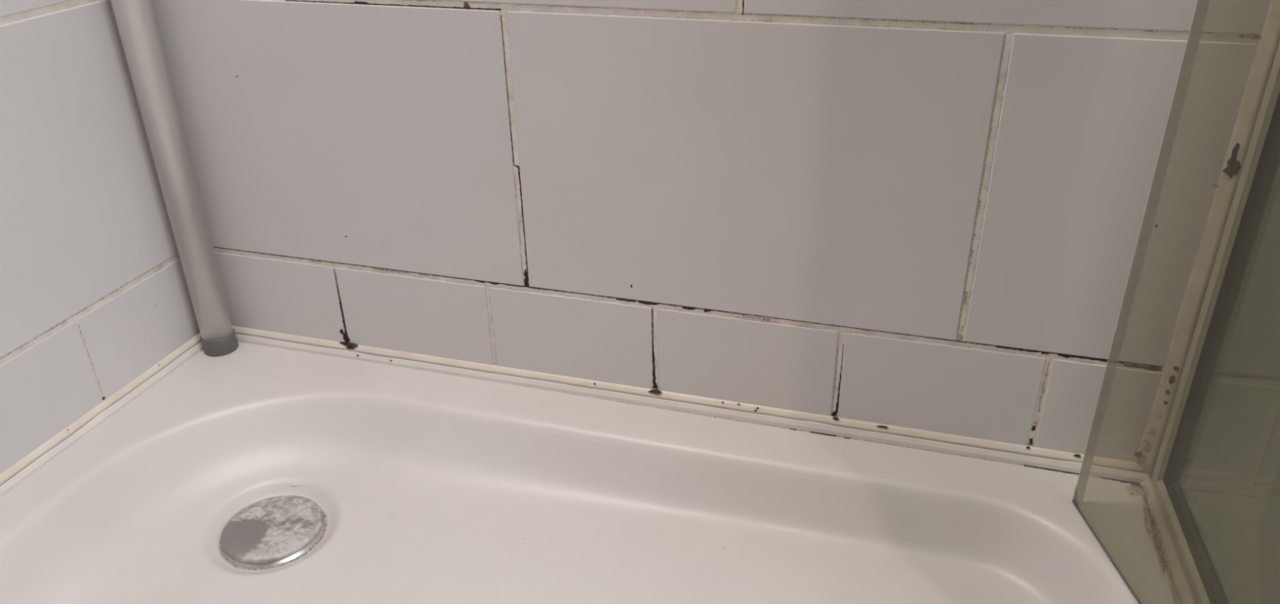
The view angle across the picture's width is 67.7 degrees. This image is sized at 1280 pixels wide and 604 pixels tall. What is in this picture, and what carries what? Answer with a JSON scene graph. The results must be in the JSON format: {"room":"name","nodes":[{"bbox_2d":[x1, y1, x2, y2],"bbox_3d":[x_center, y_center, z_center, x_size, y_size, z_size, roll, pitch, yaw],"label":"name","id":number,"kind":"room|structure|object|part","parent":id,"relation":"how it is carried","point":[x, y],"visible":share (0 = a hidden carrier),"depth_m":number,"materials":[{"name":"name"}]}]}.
{"room":"damaged room","nodes":[
{"label":"damaged room","id":0,"kind":"room"},
{"bbox_2d":[0,0,199,474],"bbox_3d":[-0.613,-0.606,-0.255,0.078,2.444,1.366,7,29,15],"label":"wall","id":1,"kind":"structure","parent":0,"point":[95,294],"depth_m":0.66,"materials":[{"name":"tile"}]},
{"bbox_2d":[0,333,203,497],"bbox_3d":[-0.469,0.201,0.477,0.010,0.012,0.780,7,29,15],"label":"trim","id":2,"kind":"structure","parent":1,"relation":"attached to","point":[26,467],"depth_m":0.69,"materials":[{"name":"plastic"}]},
{"bbox_2d":[150,0,1279,603],"bbox_3d":[0.251,-0.854,0.178,1.443,2.444,0.092,7,29,15],"label":"wall","id":3,"kind":"structure","parent":0,"point":[986,220],"depth_m":0.61,"materials":[{"name":"tile"}]},
{"bbox_2d":[463,1,469,8],"bbox_3d":[-0.110,-0.189,0.607,0.004,0.006,0.001,7,29,15],"label":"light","id":4,"kind":"object","parent":3,"relation":"on","point":[466,4],"depth_m":0.61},
{"bbox_2d":[232,325,1149,485],"bbox_3d":[-0.016,0.068,0.708,0.720,0.013,0.011,7,29,15],"label":"trim","id":5,"kind":"structure","parent":3,"relation":"attached to","point":[1122,471],"depth_m":0.69,"materials":[{"name":"plastic"}]},
{"bbox_2d":[1071,0,1279,603],"bbox_3d":[0.270,-0.637,0.100,0.067,1.817,0.227,6,29,12],"label":"frame","id":6,"kind":"object","parent":3,"relation":"attached to","point":[1248,184],"visible":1,"depth_m":0.54,"materials":[{"name":"white metal"}]},
{"bbox_3d":[0.311,0.160,0.521,0.016,0.013,0.182,5,29,12],"label":"rail","id":7,"kind":"part","parent":6,"relation":"part of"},
{"bbox_3d":[-0.085,0.803,-0.279,1.443,0.039,2.561,7,29,15],"label":"floor","id":8,"kind":"structure","parent":0,"visible":0},
{"bbox_2d":[0,342,1199,603],"bbox_3d":[-0.119,0.325,0.409,0.744,0.160,0.806,7,29,15],"label":"shower tray","id":9,"kind":"object","parent":8,"relation":"on","point":[430,487],"visible":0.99,"depth_m":0.64,"materials":[{"name":"white ceramic"}]},
{"bbox_2d":[110,0,238,356],"bbox_3d":[-0.363,-0.797,0.342,0.027,1.895,0.027,7,29,15],"label":"pole","id":10,"kind":"object","parent":9,"relation":"on","point":[135,21],"visible":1,"depth_m":0.70,"materials":[{"name":"metal"}]},
{"bbox_2d":[218,495,326,570],"bbox_3d":[-0.251,0.157,0.653,0.071,0.010,0.071,7,29,15],"label":"drain cover","id":11,"kind":"object","parent":9,"relation":"in","point":[275,531],"visible":1,"depth_m":0.65,"materials":[{"name":"silver metal"}]}
]}

